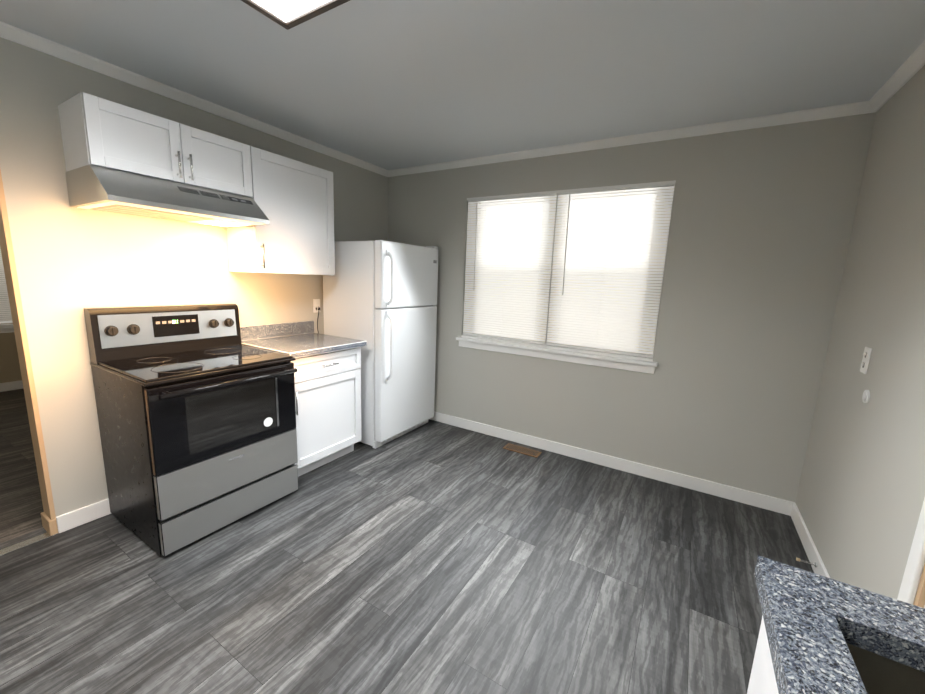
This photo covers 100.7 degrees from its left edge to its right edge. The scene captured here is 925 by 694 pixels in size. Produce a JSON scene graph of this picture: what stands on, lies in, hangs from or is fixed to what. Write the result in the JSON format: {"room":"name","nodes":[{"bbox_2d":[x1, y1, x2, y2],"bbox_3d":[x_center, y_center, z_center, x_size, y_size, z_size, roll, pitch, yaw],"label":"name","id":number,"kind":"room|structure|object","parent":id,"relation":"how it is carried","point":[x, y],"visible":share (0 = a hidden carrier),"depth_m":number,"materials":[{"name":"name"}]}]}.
{"room":"kitchen","nodes":[
{"label":"kitchen","id":0,"kind":"room"},
{"bbox_2d":[0,323,21,382],"bbox_3d":[-5.176,-0.698,3.955,0.120,2.440,6.600,8,12,30],"label":"wall","id":1,"kind":"structure","parent":0,"point":[10,370],"depth_m":4.25,"materials":[{"name":"beige paint"}]},
{"bbox_2d":[0,249,11,320],"bbox_3d":[-5.216,-0.863,3.777,0.030,1.274,1.194,8,12,30],"label":"window blind","id":2,"kind":"object","parent":1,"relation":"attached to","point":[5,312],"depth_m":4.19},
{"bbox_2d":[0,321,13,332],"bbox_3d":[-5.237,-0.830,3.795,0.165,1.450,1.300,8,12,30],"label":"window sill","id":3,"kind":"structure","parent":1,"relation":"in","point":[5,328],"depth_m":4.21,"materials":[{"name":"grey wood"}]},
{"bbox_2d":[0,380,22,391],"bbox_3d":[-5.164,0.464,4.123,0.014,0.095,6.400,8,12,30],"label":"baseboard","id":4,"kind":"structure","parent":1,"relation":"attached to","point":[14,385],"depth_m":4.29,"materials":[{"name":"white wood"}]},
{"bbox_2d":[0,37,387,516],"bbox_3d":[-1.957,-0.266,2.219,0.120,2.440,4.320,8,12,30],"label":"wall","id":5,"kind":"structure","parent":0,"point":[71,263],"depth_m":2.06,"materials":[{"name":"beige paint"}]},
{"bbox_2d":[0,169,57,535],"bbox_3d":[-2.185,-0.025,1.893,0.142,2.060,0.030,8,12,30],"label":"door frame","id":6,"kind":"structure","parent":5,"relation":"attached to","point":[49,521],"depth_m":1.90,"materials":[{"name":"beige wood"}]},
{"bbox_2d":[0,532,58,555],"bbox_3d":[-2.599,1.095,1.373,0.057,0.004,1.635,8,12,30],"label":"trim","id":7,"kind":"structure","parent":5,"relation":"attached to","point":[14,547],"depth_m":1.96,"materials":[{"name":"beige wood"}]},
{"bbox_2d":[56,498,110,532],"bbox_3d":[-1.503,0.787,3.111,0.014,0.095,2.530,8,12,30],"label":"baseboard","id":8,"kind":"structure","parent":5,"relation":"attached to","point":[80,516],"depth_m":2.12,"materials":[{"name":"white wood"}]},
{"bbox_2d":[58,92,252,196],"bbox_3d":[-1.618,-1.048,2.114,0.365,0.302,0.756,8,12,30],"label":"upper cabinet","id":9,"kind":"object","parent":5,"relation":"attached to","point":[99,131],"visible":0.98,"depth_m":1.92,"materials":[{"name":"white wood"}]},
{"bbox_2d":[65,164,269,226],"bbox_3d":[-1.574,-0.803,2.119,0.496,0.174,0.756,8,12,30],"label":"range hood","id":10,"kind":"object","parent":5,"relation":"attached to","point":[93,187],"visible":1,"depth_m":1.92,"materials":[{"name":"silver metal"}]},
{"bbox_2d":[0,21,387,176],"bbox_3d":[-1.807,-1.440,2.021,0.048,0.048,4.200,8,12,30],"label":"crown molding","id":11,"kind":"structure","parent":5,"relation":"attached to","point":[9,32],"depth_m":2.16,"materials":[{"name":"white wood"}]},
{"bbox_2d":[227,146,334,275],"bbox_3d":[-1.269,-0.910,2.741,0.365,0.762,0.628,8,12,30],"label":"upper cabinet","id":12,"kind":"object","parent":5,"relation":"attached to","point":[293,199],"visible":0.9,"depth_m":2.61,"materials":[{"name":"white wood"}]},
{"bbox_2d":[313,299,320,332],"bbox_3d":[-1.239,-0.251,3.289,0.031,0.318,0.070,8,12,30],"label":"outlet","id":13,"kind":"object","parent":5,"relation":"attached to","point":[316,306],"visible":0.98,"depth_m":3.27,"materials":[{"name":"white plastic"}]},
{"bbox_2d":[0,388,813,693],"bbox_3d":[-2.114,0.977,2.338,7.394,0.060,6.600,8,12,30],"label":"floor","id":14,"kind":"structure","parent":0,"point":[433,557],"depth_m":1.79,"materials":[{"name":"grey laminate"}]},
{"bbox_2d":[83,303,297,555],"bbox_3d":[-1.504,0.379,2.251,0.736,1.194,0.766,8,12,30],"label":"stove","id":15,"kind":"object","parent":14,"relation":"on","point":[196,408],"visible":1,"depth_m":2.05,"materials":[{"name":"black"}]},
{"bbox_2d":[240,320,366,476],"bbox_3d":[-1.195,0.361,2.906,0.636,1.028,0.662,8,12,30],"label":"base cabinet","id":16,"kind":"object","parent":14,"relation":"on","point":[327,377],"visible":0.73,"depth_m":2.78,"materials":[{"name":"white wood"}]},
{"bbox_2d":[323,240,438,448],"bbox_3d":[-0.702,-0.067,3.489,0.734,1.707,0.760,8,12,30],"label":"fridge","id":17,"kind":"object","parent":14,"relation":"on","point":[380,297],"visible":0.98,"depth_m":3.17,"materials":[{"name":"white metal"}]},
{"bbox_2d":[503,443,541,457],"bbox_3d":[0.509,0.882,3.279,0.310,0.006,0.120,8,12,30],"label":"floor vent","id":18,"kind":"object","parent":14,"relation":"in","point":[523,450],"visible":1,"depth_m":3.27,"materials":[{"name":"brown metal"}]},
{"bbox_2d":[747,623,774,693],"bbox_3d":[0.648,0.939,0.446,0.526,0.884,0.501,8,12,30],"label":"base cabinet","id":19,"kind":"object","parent":14,"relation":"on","point":[760,677],"depth_m":0.69,"materials":[{"name":"white wood"}]},
{"bbox_2d":[754,555,924,693],"bbox_3d":[0.279,0.577,-0.248,0.546,0.040,1.990,8,12,30],"label":"countertop","id":20,"kind":"structure","parent":19,"relation":"on","point":[808,617],"depth_m":0.59,"materials":[{"name":"grey stone"}]},
{"bbox_2d":[847,635,924,693],"bbox_3d":[0.546,0.627,0.208,0.408,0.220,0.779,8,12,30],"label":"sink","id":21,"kind":"object","parent":20,"relation":"in","point":[886,672],"depth_m":0.58,"materials":[{"name":"grey metal"}]},
{"bbox_2d":[0,0,924,169],"bbox_3d":[-2.017,-1.493,1.904,7.394,0.080,6.600,8,12,30],"label":"ceiling","id":22,"kind":"structure","parent":0,"point":[391,84],"depth_m":1.81,"materials":[{"name":"paint"}]},
{"bbox_2d":[241,0,349,29],"bbox_3d":[-0.733,-1.165,0.812,0.630,0.087,1.235,8,12,30],"label":"ceiling light fixture","id":23,"kind":"object","parent":22,"relation":"attached to","point":[287,14],"visible":1,"depth_m":1.39,"materials":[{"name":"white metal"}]},
{"bbox_2d":[388,112,875,502],"bbox_3d":[0.728,-0.331,3.192,3.714,2.440,0.120,8,12,30],"label":"wall","id":24,"kind":"structure","parent":0,"point":[760,231],"depth_m":2.58,"materials":[{"name":"beige paint"}]},
{"bbox_2d":[456,180,675,373],"bbox_3d":[0.732,-0.592,3.130,1.730,1.383,0.175,8,12,30],"label":"window","id":25,"kind":"structure","parent":24,"relation":"in","point":[613,360],"depth_m":3.07,"materials":[{"name":"grey"}]},
{"bbox_2d":[463,193,556,344],"bbox_3d":[0.370,-0.668,3.307,0.807,1.216,0.042,8,12,30],"label":"window blind","id":26,"kind":"object","parent":25,"relation":"attached to","point":[510,300],"visible":0.88,"depth_m":3.29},
{"bbox_2d":[546,184,674,357],"bbox_3d":[1.067,-0.568,2.896,0.807,1.216,0.042,8,12,30],"label":"window blind","id":27,"kind":"object","parent":25,"relation":"attached to","point":[593,308],"visible":0.88,"depth_m":2.88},
{"bbox_2d":[430,411,791,514],"bbox_3d":[0.647,0.832,3.338,3.474,0.095,0.014,8,12,30],"label":"baseboard","id":28,"kind":"structure","parent":24,"relation":"attached to","point":[755,499],"depth_m":2.95,"materials":[{"name":"white wood"}]},
{"bbox_2d":[388,101,863,176],"bbox_3d":[0.734,-1.496,2.913,3.360,0.048,0.048,8,12,30],"label":"crown molding","id":29,"kind":"structure","parent":24,"relation":"attached to","point":[850,109],"depth_m":2.56,"materials":[{"name":"white wood"}]},
{"bbox_2d":[796,65,924,598],"bbox_3d":[1.148,0.166,0.459,0.120,2.440,4.440,8,12,30],"label":"wall","id":30,"kind":"structure","parent":0,"point":[860,496],"depth_m":1.68,"materials":[{"name":"beige paint"}]},
{"bbox_2d":[796,557,817,567],"bbox_3d":[1.769,1.106,1.970,0.082,0.022,0.022,8,12,30],"label":"door stop","id":31,"kind":"object","parent":30,"relation":"attached to","point":[815,564],"visible":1,"depth_m":1.97,"materials":[{"name":"silver metal"}]},
{"bbox_2d":[788,502,829,577],"bbox_3d":[1.781,1.129,1.901,0.014,0.095,1.270,8,12,30],"label":"baseboard","id":32,"kind":"structure","parent":30,"relation":"attached to","point":[812,553],"depth_m":2.13,"materials":[{"name":"white wood"}]},
{"bbox_2d":[862,390,869,402],"bbox_3d":[1.803,0.221,1.715,0.009,0.060,0.060,8,12,30],"label":"cover","id":33,"kind":"object","parent":30,"relation":"attached to","point":[866,396],"visible":0.98,"depth_m":1.71,"materials":[{"name":"white plastic"}]},
{"bbox_2d":[860,347,871,373],"bbox_3d":[1.856,0.060,1.771,0.015,0.120,0.070,8,12,30],"label":"switch plate","id":34,"kind":"object","parent":30,"relation":"attached to","point":[865,359],"visible":1,"depth_m":1.76,"materials":[{"name":"grey plastic"}]},
{"bbox_2d":[860,40,924,113],"bbox_3d":[1.122,-1.021,0.295,0.048,0.048,4.200,8,12,30],"label":"crown molding","id":35,"kind":"structure","parent":30,"relation":"attached to","point":[913,64],"depth_m":1.78,"materials":[{"name":"white wood"}]},
{"bbox_2d":[897,498,924,607],"bbox_3d":[1.282,0.296,0.769,0.170,2.088,0.886,8,12,30],"label":"door frame","id":36,"kind":"structure","parent":30,"relation":"attached to","point":[912,589],"depth_m":1.21,"materials":[{"name":"beige wood"}]}
]}

